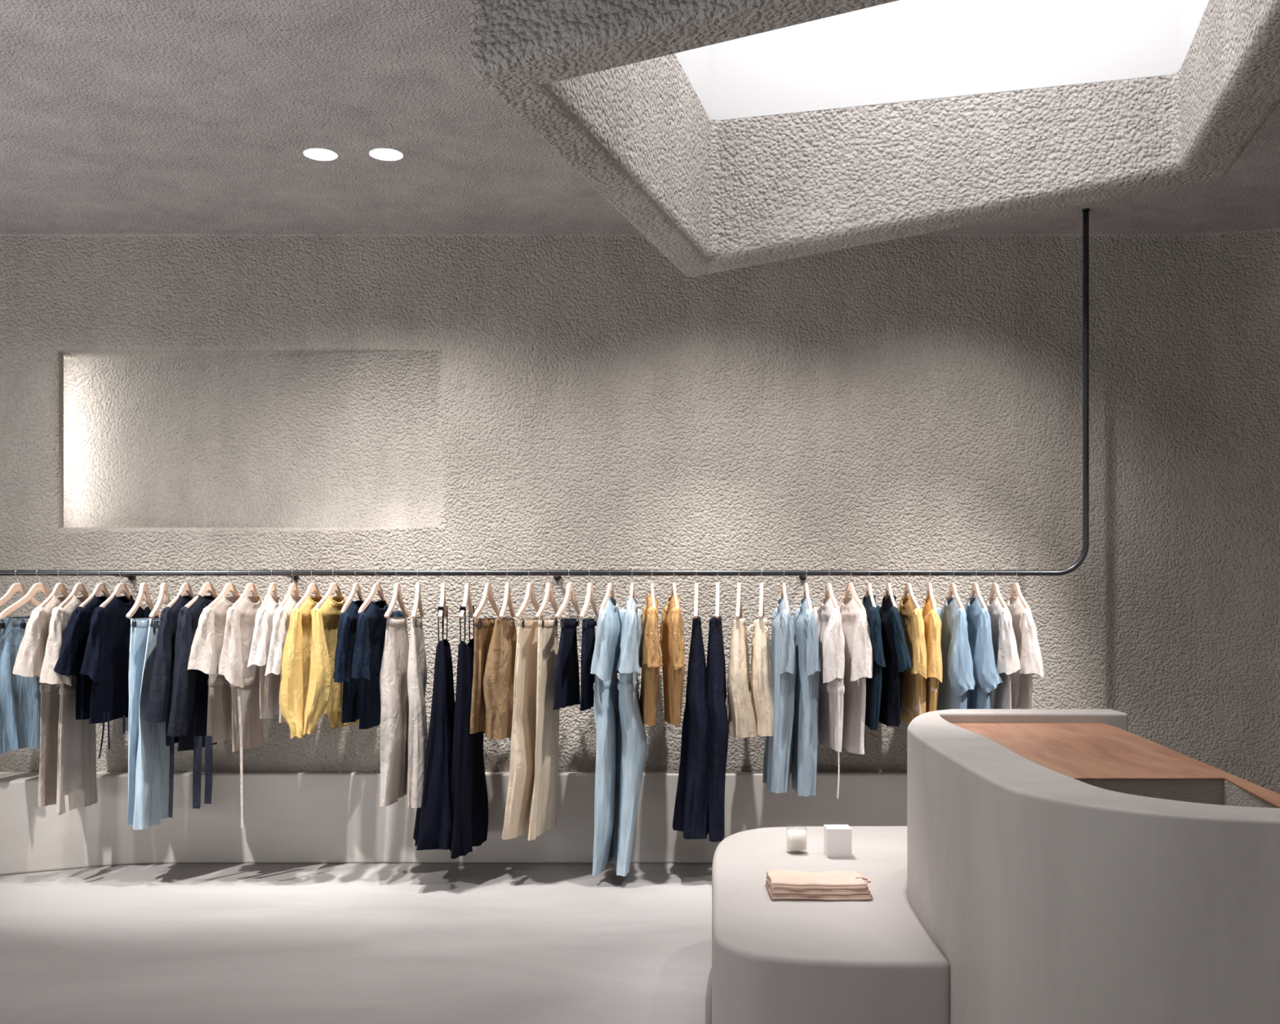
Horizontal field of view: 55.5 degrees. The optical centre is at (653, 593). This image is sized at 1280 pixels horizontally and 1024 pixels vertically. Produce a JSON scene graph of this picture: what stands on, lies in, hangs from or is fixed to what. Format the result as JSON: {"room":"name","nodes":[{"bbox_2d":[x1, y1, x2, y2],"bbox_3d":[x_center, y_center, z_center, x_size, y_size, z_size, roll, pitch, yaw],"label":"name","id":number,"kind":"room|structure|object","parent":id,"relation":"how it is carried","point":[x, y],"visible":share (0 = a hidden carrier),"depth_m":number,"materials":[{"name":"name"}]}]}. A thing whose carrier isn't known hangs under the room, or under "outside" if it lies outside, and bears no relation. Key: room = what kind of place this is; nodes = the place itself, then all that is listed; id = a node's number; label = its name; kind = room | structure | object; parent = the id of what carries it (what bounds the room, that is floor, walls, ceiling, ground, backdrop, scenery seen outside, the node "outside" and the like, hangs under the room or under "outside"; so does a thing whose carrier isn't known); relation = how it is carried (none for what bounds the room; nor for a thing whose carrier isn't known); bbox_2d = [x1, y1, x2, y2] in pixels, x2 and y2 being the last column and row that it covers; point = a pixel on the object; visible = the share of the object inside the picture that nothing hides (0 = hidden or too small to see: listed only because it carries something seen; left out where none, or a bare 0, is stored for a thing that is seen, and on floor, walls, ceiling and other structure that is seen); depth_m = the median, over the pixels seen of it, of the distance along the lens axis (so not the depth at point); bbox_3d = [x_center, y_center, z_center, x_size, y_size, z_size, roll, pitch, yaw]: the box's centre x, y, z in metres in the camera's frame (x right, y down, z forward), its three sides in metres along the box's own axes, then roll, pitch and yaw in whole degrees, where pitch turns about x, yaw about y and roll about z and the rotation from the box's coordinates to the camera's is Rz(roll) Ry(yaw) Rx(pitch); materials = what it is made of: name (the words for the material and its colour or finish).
{"room":"clothing store","nodes":[
{"label":"clothing store","id":0,"kind":"room"},
{"bbox_2d":[186,595,239,743],"bbox_3d":[-2.112,0.368,6.052,0.157,0.729,0.571,0,0,13],"label":"dress","id":1,"kind":"object","parent":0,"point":[208,640],"visible":0.42,"depth_m":5.94,"materials":[{"name":"fabric"}]},
{"bbox_2d":[217,595,263,828],"bbox_3d":[-1.984,0.566,6.048,0.121,1.126,0.567,0,0,8],"label":"dress","id":2,"kind":"object","parent":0,"point":[247,726],"visible":0.66,"depth_m":5.95,"materials":[{"name":"fabric"}]},
{"bbox_2d":[279,596,348,738],"bbox_3d":[-1.682,0.352,6.048,0.121,0.686,0.572,0,0,11],"label":"sweater","id":3,"kind":"object","parent":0,"point":[296,655],"visible":0.51,"depth_m":5.80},
{"bbox_2d":[302,595,359,735],"bbox_3d":[-1.559,0.344,6.044,0.134,0.670,0.568,0,0,13],"label":"sweater","id":4,"kind":"object","parent":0,"point":[324,696],"visible":0.57,"depth_m":5.81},
{"bbox_2d":[0,862,712,1023],"bbox_3d":[-0.800,1.420,2.135,9.600,0.001,8.670,0,0,0],"label":"floor","id":5,"kind":"structure","parent":0,"point":[180,943],"depth_m":4.95,"materials":[{"name":"concrete"}]},
{"bbox_2d":[711,826,950,1023],"bbox_3d":[0.647,1.195,4.153,0.946,0.450,1.892,0,0,0],"label":"bench","id":6,"kind":"object","parent":5,"relation":"on","point":[780,962],"visible":0.81,"depth_m":3.40,"materials":[{"name":"paint"}]},
{"bbox_2d":[764,880,872,901],"bbox_3d":[0.534,0.961,3.946,0.326,0.018,0.222,0,0,0],"label":"folded top","id":7,"kind":"object","parent":6,"relation":"on","point":[777,896],"visible":0.34,"depth_m":3.85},
{"bbox_2d":[765,875,870,895],"bbox_3d":[0.533,0.944,3.947,0.318,0.020,0.216,0,0,0],"label":"folded top","id":8,"kind":"object","parent":7,"relation":"on","point":[775,891],"visible":0.29,"depth_m":3.85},
{"bbox_2d":[766,870,871,889],"bbox_3d":[0.536,0.926,3.948,0.323,0.026,0.209,0,0,0],"label":"folded top","id":9,"kind":"object","parent":8,"relation":"on","point":[782,879],"visible":1,"depth_m":3.91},
{"bbox_2d":[823,824,852,857],"bbox_3d":[0.684,0.917,4.513,0.091,0.104,0.091,0,0,0],"label":"box","id":10,"kind":"object","parent":6,"relation":"on","point":[837,837],"visible":1,"depth_m":4.47,"materials":[{"name":"white"}]},
{"bbox_2d":[906,709,1279,1023],"bbox_3d":[1.247,0.925,3.355,0.929,0.990,2.377,0,0,0],"label":"counter","id":11,"kind":"object","parent":5,"relation":"on","point":[1064,866],"depth_m":2.58,"materials":[{"name":"paint"}]},
{"bbox_2d":[951,723,1279,808],"bbox_3d":[1.283,0.467,3.285,0.666,0.004,2.237,0,0,0],"label":"countertop","id":12,"kind":"structure","parent":11,"relation":"on","point":[1077,751],"depth_m":3.52,"materials":[{"name":"brown wood"}]},
{"bbox_2d":[470,617,494,733],"bbox_3d":[-0.828,0.399,6.048,0.055,0.556,0.355,0,0,14],"label":"shorts","id":13,"kind":"object","parent":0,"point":[482,636],"visible":0.61,"depth_m":5.95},
{"bbox_2d":[0,230,1279,794],"bbox_3d":[-0.730,-0.244,6.384,9.681,3.328,1.088,0,0,7],"label":"wall","id":14,"kind":"structure","parent":0,"point":[166,402],"depth_m":6.47,"materials":[{"name":"paint"}]},
{"bbox_2d":[0,772,906,875],"bbox_3d":[-1.425,1.184,6.021,8.350,0.472,0.938,0,0,0],"label":"bench","id":15,"kind":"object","parent":14,"relation":"attached to","point":[289,817],"depth_m":6.41,"materials":[{"name":"paint"}]},
{"bbox_2d":[0,0,1279,236],"bbox_3d":[-0.800,-1.904,2.135,9.600,0.012,8.670,0,0,0],"label":"ceiling","id":16,"kind":"structure","parent":0,"point":[118,117],"depth_m":5.17,"materials":[{"name":"paint"}]},
{"bbox_2d":[0,208,1089,580],"bbox_3d":[-1.214,-0.991,6.251,6.771,1.839,0.442,0,0,0],"label":"rail","id":17,"kind":"object","parent":16,"relation":"hanging from","point":[131,575],"visible":1,"depth_m":6.04,"materials":[{"name":"black metal"}]},
{"bbox_2d":[0,569,41,629],"bbox_3d":[-3.158,0.025,6.050,0.021,0.293,0.474,0,0,17],"label":"clothes hanger","id":18,"kind":"object","parent":17,"relation":"hanging from","point":[15,588],"visible":0.65,"depth_m":6.03,"materials":[{"name":"brown wood"}]},
{"bbox_2d":[0,616,40,754],"bbox_3d":[-3.150,0.449,6.077,0.093,0.667,0.364,0,0,16],"label":"skirt","id":19,"kind":"object","parent":18,"relation":"hanging from","point":[20,695],"visible":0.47,"depth_m":6.03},
{"bbox_2d":[0,569,50,629],"bbox_3d":[-3.052,0.025,6.050,0.021,0.293,0.474,0,0,20],"label":"clothes hanger","id":20,"kind":"object","parent":17,"relation":"hanging from","point":[36,588],"visible":0.76,"depth_m":5.97,"materials":[{"name":"brown wood"}]},
{"bbox_2d":[39,569,69,608],"bbox_3d":[-2.948,-0.010,6.050,0.014,0.222,0.423,0,0,3],"label":"clothes hanger","id":21,"kind":"object","parent":17,"relation":"hanging from","point":[59,587],"visible":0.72,"depth_m":6.02,"materials":[{"name":"brown wood"}]},
{"bbox_2d":[12,595,69,808],"bbox_3d":[-2.980,0.523,6.052,0.157,1.039,0.581,0,0,3],"label":"dress","id":22,"kind":"object","parent":21,"relation":"hanging from","point":[30,656],"visible":0.46,"depth_m":5.91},
{"bbox_2d":[58,569,89,608],"bbox_3d":[-2.851,-0.010,6.050,0.014,0.222,0.423,0,0,4],"label":"clothes hanger","id":23,"kind":"object","parent":17,"relation":"hanging from","point":[78,587],"visible":0.7,"depth_m":6.02,"materials":[{"name":"brown wood"}]},
{"bbox_2d":[39,595,97,835],"bbox_3d":[-2.844,0.585,6.050,0.153,1.163,0.576,0,0,4],"label":"clothing outfit","id":24,"kind":"object","parent":23,"relation":"hanging from","point":[77,787],"visible":0.59,"depth_m":5.95,"materials":[{"name":"fabric"}]},
{"bbox_2d":[79,569,110,608],"bbox_3d":[-2.745,-0.010,6.050,0.014,0.222,0.423,0,0,6],"label":"clothes hanger","id":25,"kind":"object","parent":17,"relation":"hanging from","point":[100,587],"visible":0.66,"depth_m":6.02,"materials":[{"name":"brown wood"}]},
{"bbox_2d":[53,595,110,719],"bbox_3d":[-2.773,0.309,6.053,0.155,0.612,0.587,0,0,6],"label":"shirt","id":26,"kind":"object","parent":25,"relation":"hanging from","point":[69,662],"visible":0.44,"depth_m":5.85,"materials":[{"name":"fabric"}]},
{"bbox_2d":[99,569,145,610],"bbox_3d":[-2.641,-0.010,6.050,0.015,0.222,0.423,0,0,8],"label":"clothes hanger","id":27,"kind":"object","parent":17,"relation":"hanging from","point":[120,587],"visible":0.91,"depth_m":6.03,"materials":[{"name":"brown wood"}]},
{"bbox_2d":[80,595,159,759],"bbox_3d":[-2.638,0.400,6.047,0.195,0.789,0.566,0,0,0],"label":"shirt","id":28,"kind":"object","parent":27,"relation":"hanging from","point":[106,657],"visible":0.68,"depth_m":5.95,"materials":[{"name":"fabric"}]},
{"bbox_2d":[125,569,160,627],"bbox_3d":[-2.532,0.022,6.050,0.021,0.286,0.324,0,0,4],"label":"clothes hanger","id":29,"kind":"object","parent":17,"relation":"hanging from","point":[143,592],"visible":0.91,"depth_m":6.02,"materials":[{"name":"brown wood"}]},
{"bbox_2d":[127,617,149,826],"bbox_3d":[-2.540,0.623,6.057,0.045,1.003,0.315,0,0,3],"label":"jeans","id":30,"kind":"object","parent":29,"relation":"hanging from","point":[139,635],"visible":0.57,"depth_m":5.94,"materials":[{"name":"fabric"}]},
{"bbox_2d":[149,569,170,627],"bbox_3d":[-2.432,0.022,6.050,0.021,0.286,0.324,0,0,0],"label":"clothes hanger","id":31,"kind":"object","parent":17,"relation":"hanging from","point":[163,593],"visible":0.73,"depth_m":6.01,"materials":[{"name":"brown wood"}]},
{"bbox_2d":[133,617,169,830],"bbox_3d":[-2.486,0.627,6.046,0.124,1.012,0.430,0,0,-12],"label":"jeans","id":32,"kind":"object","parent":31,"relation":"hanging from","point":[153,759],"visible":0.69,"depth_m":5.92,"materials":[{"name":"fabric"}]},
{"bbox_2d":[167,569,194,608],"bbox_3d":[-2.323,-0.010,6.050,0.014,0.222,0.423,0,0,6],"label":"clothes hanger","id":33,"kind":"object","parent":17,"relation":"hanging from","point":[184,587],"visible":0.7,"depth_m":6.02,"materials":[{"name":"brown wood"}]},
{"bbox_2d":[144,594,195,817],"bbox_3d":[-2.343,0.541,6.052,0.153,1.074,0.578,0,0,7],"label":"coat","id":34,"kind":"object","parent":33,"relation":"hanging from","point":[157,708],"visible":0.41,"depth_m":5.79,"materials":[{"name":"fabric"}]},
{"bbox_2d":[185,569,217,608],"bbox_3d":[-2.213,-0.010,6.050,0.014,0.222,0.423,0,0,14],"label":"clothes hanger","id":35,"kind":"object","parent":17,"relation":"hanging from","point":[206,587],"visible":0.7,"depth_m":6.03,"materials":[{"name":"brown wood"}]},
{"bbox_2d":[167,594,218,808],"bbox_3d":[-2.183,0.520,6.042,0.206,1.029,0.583,0,0,14],"label":"coat","id":36,"kind":"object","parent":35,"relation":"hanging from","point":[188,698],"visible":0.53,"depth_m":5.86,"materials":[{"name":"fabric"}]},
{"bbox_2d":[259,569,281,608],"bbox_3d":[-1.892,-0.010,6.050,0.014,0.222,0.423,0,0,-1],"label":"clothes hanger","id":37,"kind":"object","parent":17,"relation":"hanging from","point":[272,588],"visible":0.7,"depth_m":6.02,"materials":[{"name":"brown wood"}]},
{"bbox_2d":[247,595,280,719],"bbox_3d":[-1.893,0.308,6.050,0.102,0.608,0.572,0,0,0],"label":"ribbed top","id":38,"kind":"object","parent":37,"relation":"hanging from","point":[269,686],"visible":0.48,"depth_m":5.87,"materials":[{"name":"white fabric"}]},
{"bbox_2d":[279,569,300,607],"bbox_3d":[-1.788,-0.010,6.050,0.014,0.222,0.423,0,0,4],"label":"clothes hanger","id":39,"kind":"object","parent":17,"relation":"hanging from","point":[293,587],"visible":0.66,"depth_m":6.02,"materials":[{"name":"brown wood"}]},
{"bbox_2d":[264,595,302,723],"bbox_3d":[-1.789,0.316,6.050,0.098,0.626,0.573,0,0,4],"label":"ribbed top","id":40,"kind":"object","parent":39,"relation":"hanging from","point":[281,620],"visible":0.38,"depth_m":5.79,"materials":[{"name":"white fabric"}]},
{"bbox_2d":[341,569,365,613],"bbox_3d":[-1.476,-0.010,6.050,0.015,0.222,0.423,0,0,4],"label":"clothes hanger","id":41,"kind":"object","parent":17,"relation":"hanging from","point":[356,588],"visible":0.83,"depth_m":6.00,"materials":[{"name":"brown wood"}]},
{"bbox_2d":[333,600,364,723],"bbox_3d":[-1.476,0.332,6.050,0.087,0.605,0.580,0,0,4],"label":"knit tee","id":42,"kind":"object","parent":41,"relation":"hanging from","point":[347,627],"visible":0.51,"depth_m":5.89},
{"bbox_2d":[358,569,394,613],"bbox_3d":[-1.372,-0.010,6.050,0.014,0.222,0.423,0,0,10],"label":"clothes hanger","id":43,"kind":"object","parent":17,"relation":"hanging from","point":[376,587],"visible":0.91,"depth_m":6.01,"materials":[{"name":"brown wood"}]},
{"bbox_2d":[351,600,404,729],"bbox_3d":[-1.363,0.347,6.048,0.105,0.634,0.567,0,0,10],"label":"shirt","id":44,"kind":"object","parent":43,"relation":"hanging from","point":[367,656],"visible":0.65,"depth_m":5.96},
{"bbox_2d":[384,569,409,619],"bbox_3d":[-1.272,0.022,6.050,0.021,0.286,0.324,0,0,8],"label":"clothes hanger","id":45,"kind":"object","parent":17,"relation":"hanging from","point":[397,589],"visible":1,"depth_m":6.03,"materials":[{"name":"brown wood"}]},
{"bbox_2d":[379,616,408,806],"bbox_3d":[-1.283,0.570,6.053,0.116,0.909,0.405,0,0,0],"label":"trousers","id":46,"kind":"object","parent":45,"relation":"hanging from","point":[394,714],"visible":0.94,"depth_m":5.91,"materials":[{"name":"fabric"}]},
{"bbox_2d":[438,569,446,619],"bbox_3d":[-1.045,0.002,6.050,0.019,0.247,0.324,0,0,-5],"label":"clothes hanger","id":47,"kind":"object","parent":17,"relation":"hanging from","point":[442,597],"visible":0.88,"depth_m":6.02,"materials":[{"name":"brown wood"}]},
{"bbox_2d":[413,606,455,850],"bbox_3d":[-1.073,0.643,6.049,0.244,1.162,0.646,0,0,0],"label":"dress","id":48,"kind":"object","parent":47,"relation":"hanging from","point":[433,824],"visible":0.82,"depth_m":5.84,"materials":[{"name":"blue fabric"}]},
{"bbox_2d":[407,616,427,808],"bbox_3d":[-1.168,0.574,6.062,0.108,0.917,0.407,0,0,-11],"label":"trousers","id":49,"kind":"object","parent":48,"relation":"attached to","point":[417,740],"visible":0.95,"depth_m":5.88,"materials":[{"name":"fabric"}]},
{"bbox_2d":[459,570,473,619],"bbox_3d":[-0.924,0.002,6.050,0.020,0.247,0.324,0,0,2],"label":"clothes hanger","id":50,"kind":"object","parent":17,"relation":"hanging from","point":[467,598],"visible":0.96,"depth_m":6.03,"materials":[{"name":"brown wood"}]},
{"bbox_2d":[449,606,488,858],"bbox_3d":[-0.914,0.658,6.041,0.181,1.191,0.642,0,0,0],"label":"dress","id":51,"kind":"object","parent":50,"relation":"hanging from","point":[468,790],"visible":0.82,"depth_m":5.88,"materials":[{"name":"blue fabric"}]},
{"bbox_2d":[515,569,544,627],"bbox_3d":[-0.611,0.022,6.050,0.021,0.286,0.324,0,0,17],"label":"clothes hanger","id":52,"kind":"object","parent":17,"relation":"hanging from","point":[530,588],"visible":0.9,"depth_m":6.02,"materials":[{"name":"brown wood"}]},
{"bbox_2d":[502,617,537,839],"bbox_3d":[-0.644,0.654,6.056,0.128,1.066,0.411,0,0,10],"label":"trousers","id":53,"kind":"object","parent":52,"relation":"hanging from","point":[522,749],"visible":0.69,"depth_m":5.95,"materials":[{"name":"fabric"}]},
{"bbox_2d":[481,617,521,740],"bbox_3d":[-0.750,0.411,6.040,0.197,0.579,0.420,0,0,-12],"label":"shorts","id":54,"kind":"object","parent":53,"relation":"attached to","point":[499,674],"visible":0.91,"depth_m":5.89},
{"bbox_2d":[535,570,561,627],"bbox_3d":[-0.516,0.022,6.050,0.021,0.286,0.324,0,0,16],"label":"clothes hanger","id":55,"kind":"object","parent":17,"relation":"hanging from","point":[548,590],"visible":0.92,"depth_m":6.03,"materials":[{"name":"brown wood"}]},
{"bbox_2d":[528,617,559,840],"bbox_3d":[-0.534,0.657,6.064,0.071,1.072,0.394,0,0,14],"label":"trousers","id":56,"kind":"object","parent":55,"relation":"hanging from","point":[543,816],"visible":0.92,"depth_m":6.03,"materials":[{"name":"fabric"}]},
{"bbox_2d":[555,569,581,627],"bbox_3d":[-0.413,0.022,6.050,0.021,0.286,0.324,0,0,19],"label":"clothes hanger","id":57,"kind":"object","parent":17,"relation":"hanging from","point":[570,589],"visible":0.86,"depth_m":6.03,"materials":[{"name":"brown wood"}]},
{"bbox_2d":[552,617,580,710],"bbox_3d":[-0.426,0.342,6.050,0.058,0.441,0.354,0,0,14],"label":"shorts","id":58,"kind":"object","parent":57,"relation":"hanging from","point":[566,682],"visible":1,"depth_m":6.02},
{"bbox_2d":[579,569,599,627],"bbox_3d":[-0.313,0.022,6.050,0.021,0.286,0.324,0,0,13],"label":"clothes hanger","id":59,"kind":"object","parent":17,"relation":"hanging from","point":[589,595],"visible":0.96,"depth_m":6.03,"materials":[{"name":"brown wood"}]},
{"bbox_2d":[579,617,595,711],"bbox_3d":[-0.322,0.346,6.059,0.047,0.450,0.298,0,0,11],"label":"shorts","id":60,"kind":"object","parent":59,"relation":"hanging from","point":[588,642],"visible":0.84,"depth_m":6.01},
{"bbox_2d":[599,569,620,613],"bbox_3d":[-0.212,-0.010,6.050,0.015,0.222,0.423,0,0,11],"label":"clothes hanger","id":61,"kind":"object","parent":17,"relation":"hanging from","point":[610,590],"visible":0.91,"depth_m":6.02,"materials":[{"name":"brown wood"}]},
{"bbox_2d":[590,597,626,875],"bbox_3d":[-0.229,0.689,6.053,0.130,1.343,0.569,0,0,11],"label":"clothing outfit","id":62,"kind":"object","parent":61,"relation":"hanging from","point":[609,633],"visible":0.89,"depth_m":5.88,"materials":[{"name":"fabric"}]},
{"bbox_2d":[627,569,635,613],"bbox_3d":[-0.103,-0.010,6.050,0.014,0.222,0.423,0,0,3],"label":"clothes hanger","id":63,"kind":"object","parent":17,"relation":"hanging from","point":[632,595],"visible":0.76,"depth_m":5.99,"materials":[{"name":"brown wood"}]},
{"bbox_2d":[612,598,647,876],"bbox_3d":[-0.117,0.690,6.050,0.180,1.341,0.576,0,0,0],"label":"clothing outfit","id":64,"kind":"object","parent":63,"relation":"hanging from","point":[631,738],"visible":0.98,"depth_m":5.87,"materials":[{"name":"fabric"}]},
{"bbox_2d":[649,569,655,608],"bbox_3d":[-0.006,-0.010,6.050,0.014,0.222,0.423,0,0,-3],"label":"clothes hanger","id":65,"kind":"object","parent":17,"relation":"hanging from","point":[651,586],"visible":0.72,"depth_m":5.99,"materials":[{"name":"brown wood"}]},
{"bbox_2d":[640,595,662,726],"bbox_3d":[-0.013,0.323,6.048,0.112,0.636,0.576,0,0,-5],"label":"blouse","id":66,"kind":"object","parent":65,"relation":"hanging from","point":[651,659],"visible":0.98,"depth_m":5.85,"materials":[{"name":"fabric"}]},
{"bbox_2d":[671,569,679,608],"bbox_3d":[0.103,-0.010,6.050,0.014,0.222,0.423,0,0,-5],"label":"clothes hanger","id":67,"kind":"object","parent":17,"relation":"hanging from","point":[673,592],"visible":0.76,"depth_m":6.00,"materials":[{"name":"brown wood"}]},
{"bbox_2d":[659,595,685,725],"bbox_3d":[0.099,0.322,6.050,0.097,0.638,0.579,0,0,-5],"label":"blouse","id":68,"kind":"object","parent":67,"relation":"hanging from","point":[672,629],"visible":0.98,"depth_m":5.88,"materials":[{"name":"fabric"}]},
{"bbox_2d":[693,582,698,618],"bbox_3d":[0.215,0.022,6.050,0.021,0.286,0.324,0,0,3],"label":"clothes hanger","id":69,"kind":"object","parent":17,"relation":"hanging from","point":[696,598],"visible":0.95,"depth_m":5.99,"materials":[{"name":"white wood"}]},
{"bbox_2d":[671,616,710,839],"bbox_3d":[0.193,0.652,6.047,0.172,1.072,0.406,0,0,-5],"label":"trousers","id":70,"kind":"object","parent":69,"relation":"hanging from","point":[691,812],"visible":0.95,"depth_m":5.89,"materials":[{"name":"fabric"}]},
{"bbox_2d":[715,569,719,619],"bbox_3d":[0.322,0.022,6.050,0.021,0.286,0.324,0,0,4],"label":"clothes hanger","id":71,"kind":"object","parent":17,"relation":"hanging from","point":[717,584],"visible":0.98,"depth_m":6.01,"materials":[{"name":"white wood"}]},
{"bbox_2d":[706,616,728,842],"bbox_3d":[0.306,0.657,6.047,0.123,1.083,0.401,0,0,0],"label":"trousers","id":72,"kind":"object","parent":71,"relation":"hanging from","point":[716,682],"visible":0.85,"depth_m":5.89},
{"bbox_2d":[735,569,742,619],"bbox_3d":[0.428,0.022,6.050,0.021,0.286,0.324,0,0,7],"label":"clothes hanger","id":73,"kind":"object","parent":17,"relation":"hanging from","point":[739,614],"visible":0.97,"depth_m":6.01,"materials":[{"name":"white wood"}]},
{"bbox_2d":[726,617,757,737],"bbox_3d":[0.423,0.409,6.058,0.142,0.576,0.368,0,0,-7],"label":"shorts","id":74,"kind":"object","parent":73,"relation":"hanging from","point":[740,713],"visible":0.98,"depth_m":5.90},
{"bbox_2d":[758,582,764,619],"bbox_3d":[0.540,0.022,6.050,0.021,0.286,0.324,0,0,7],"label":"clothes hanger","id":75,"kind":"object","parent":17,"relation":"hanging from","point":[762,612],"visible":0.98,"depth_m":6.00,"materials":[{"name":"white wood"}]},
{"bbox_2d":[746,617,773,736],"bbox_3d":[0.549,0.405,6.052,0.156,0.567,0.367,0,0,6],"label":"shorts","id":76,"kind":"object","parent":75,"relation":"hanging from","point":[761,680],"visible":0.94,"depth_m":5.89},
{"bbox_2d":[780,569,789,613],"bbox_3d":[0.649,-0.010,6.050,0.015,0.222,0.423,0,0,1],"label":"clothes hanger","id":77,"kind":"object","parent":17,"relation":"hanging from","point":[783,595],"visible":0.77,"depth_m":5.99,"materials":[{"name":"brown wood"}]},
{"bbox_2d":[762,598,796,793],"bbox_3d":[0.633,0.491,6.050,0.152,0.947,0.573,0,0,0],"label":"dress","id":78,"kind":"object","parent":77,"relation":"hanging from","point":[778,748],"visible":0.95,"depth_m":5.85,"materials":[{"name":"fabric"}]},
{"bbox_2d":[802,569,812,611],"bbox_3d":[0.761,-0.010,6.050,0.014,0.222,0.423,0,0,1],"label":"clothes hanger","id":79,"kind":"object","parent":17,"relation":"hanging from","point":[806,593],"visible":0.77,"depth_m":5.99,"materials":[{"name":"brown wood"}]},
{"bbox_2d":[791,598,820,796],"bbox_3d":[0.752,0.499,6.050,0.134,0.961,0.576,0,0,4],"label":"dress","id":80,"kind":"object","parent":79,"relation":"hanging from","point":[804,753],"visible":0.93,"depth_m":5.85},
{"bbox_2d":[813,596,844,752],"bbox_3d":[0.861,0.384,6.049,0.142,0.744,0.568,0,0,-5],"label":"dress","id":81,"kind":"object","parent":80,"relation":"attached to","point":[831,640],"visible":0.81,"depth_m":5.82,"materials":[{"name":"fabric"}]},
{"bbox_2d":[864,570,875,607],"bbox_3d":[1.074,-0.010,6.050,0.015,0.222,0.423,0,0,1],"label":"clothes hanger","id":82,"kind":"object","parent":17,"relation":"hanging from","point":[868,589],"visible":0.66,"depth_m":6.01,"materials":[{"name":"brown wood"}]},
{"bbox_2d":[862,595,885,730],"bbox_3d":[1.077,0.331,6.050,0.087,0.655,0.579,0,0,1],"label":"dark tee","id":83,"kind":"object","parent":82,"relation":"hanging from","point":[873,685],"visible":0.56,"depth_m":5.83,"materials":[{"name":"black"}]},
{"bbox_2d":[880,569,897,608],"bbox_3d":[1.172,-0.010,6.050,0.014,0.222,0.423,0,0,1],"label":"clothes hanger","id":84,"kind":"object","parent":17,"relation":"hanging from","point":[888,592],"visible":0.7,"depth_m":6.02,"materials":[{"name":"brown wood"}]},
{"bbox_2d":[876,595,911,726],"bbox_3d":[1.168,0.319,6.050,0.145,0.632,0.573,0,0,0],"label":"dark tee","id":85,"kind":"object","parent":84,"relation":"hanging from","point":[895,651],"visible":0.71,"depth_m":5.82,"materials":[{"name":"black"}]},
{"bbox_2d":[897,569,920,609],"bbox_3d":[1.269,-0.010,6.050,0.014,0.222,0.423,0,0,-3],"label":"clothes hanger","id":86,"kind":"object","parent":17,"relation":"hanging from","point":[908,589],"visible":0.86,"depth_m":6.01,"materials":[{"name":"brown wood"}]},
{"bbox_2d":[897,596,927,724],"bbox_3d":[1.272,0.327,6.051,0.096,0.627,0.572,0,0,-3],"label":"mustard tee","id":87,"kind":"object","parent":86,"relation":"hanging from","point":[914,686],"visible":0.65,"depth_m":5.86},
{"bbox_2d":[925,569,937,611],"bbox_3d":[1.375,-0.010,6.050,0.014,0.222,0.423,0,0,5],"label":"clothes hanger","id":88,"kind":"object","parent":17,"relation":"hanging from","point":[929,592],"visible":0.77,"depth_m":6.00,"materials":[{"name":"brown wood"}]},
{"bbox_2d":[920,598,942,712],"bbox_3d":[1.367,0.325,6.052,0.103,0.610,0.574,0,0,7],"label":"mustard tee","id":89,"kind":"object","parent":88,"relation":"hanging from","point":[932,622],"visible":0.6,"depth_m":5.80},
{"bbox_2d":[942,569,964,610],"bbox_3d":[1.490,-0.010,6.050,0.015,0.222,0.423,0,0,0],"label":"clothes hanger","id":90,"kind":"object","parent":17,"relation":"hanging from","point":[953,589],"visible":0.84,"depth_m":6.02,"materials":[{"name":"brown wood"}]},
{"bbox_2d":[937,596,974,711],"bbox_3d":[1.471,0.367,6.050,0.130,0.709,0.576,0,0,0],"label":"denim shirt","id":91,"kind":"object","parent":90,"relation":"hanging from","point":[957,677],"visible":0.68,"depth_m":5.82,"materials":[{"name":"blue fabric"}]},
{"bbox_2d":[964,569,987,609],"bbox_3d":[1.603,-0.010,6.050,0.014,0.222,0.423,0,0,0],"label":"clothes hanger","id":92,"kind":"object","parent":17,"relation":"hanging from","point":[975,589],"visible":0.8,"depth_m":6.01,"materials":[{"name":"brown wood"}]},
{"bbox_2d":[964,596,1002,709],"bbox_3d":[1.598,0.367,6.050,0.144,0.709,0.576,0,0,0],"label":"denim shirt","id":93,"kind":"object","parent":92,"relation":"hanging from","point":[985,674],"visible":0.53,"depth_m":5.81,"materials":[{"name":"blue fabric"}]},
{"bbox_2d":[986,596,1021,709],"bbox_3d":[1.699,0.367,6.050,0.127,0.709,0.583,0,0,0],"label":"shirt","id":94,"kind":"object","parent":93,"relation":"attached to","point":[1006,659],"visible":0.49,"depth_m":5.82,"materials":[{"name":"fabric"}]},
{"bbox_2d":[469,0,1279,277],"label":"skylight","id":95,"kind":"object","parent":16,"relation":"attached to","point":[730,135],"depth_m":4.39,"materials":[{"name":"paint"}]},
{"bbox_2d":[836,596,873,798],"bbox_3d":[0.933,0.500,6.042,0.160,0.973,0.567,0,0,-10],"label":"dress","id":96,"kind":"object","parent":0,"point":[858,651],"visible":0.64,"depth_m":5.91,"materials":[{"name":"fabric"}]},
{"bbox_2d":[1006,596,1044,709],"bbox_3d":[1.806,0.367,6.050,0.112,0.709,0.575,0,0,-1],"label":"shirt","id":97,"kind":"object","parent":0,"point":[1024,626],"visible":0.52,"depth_m":5.84,"materials":[{"name":"fabric"}]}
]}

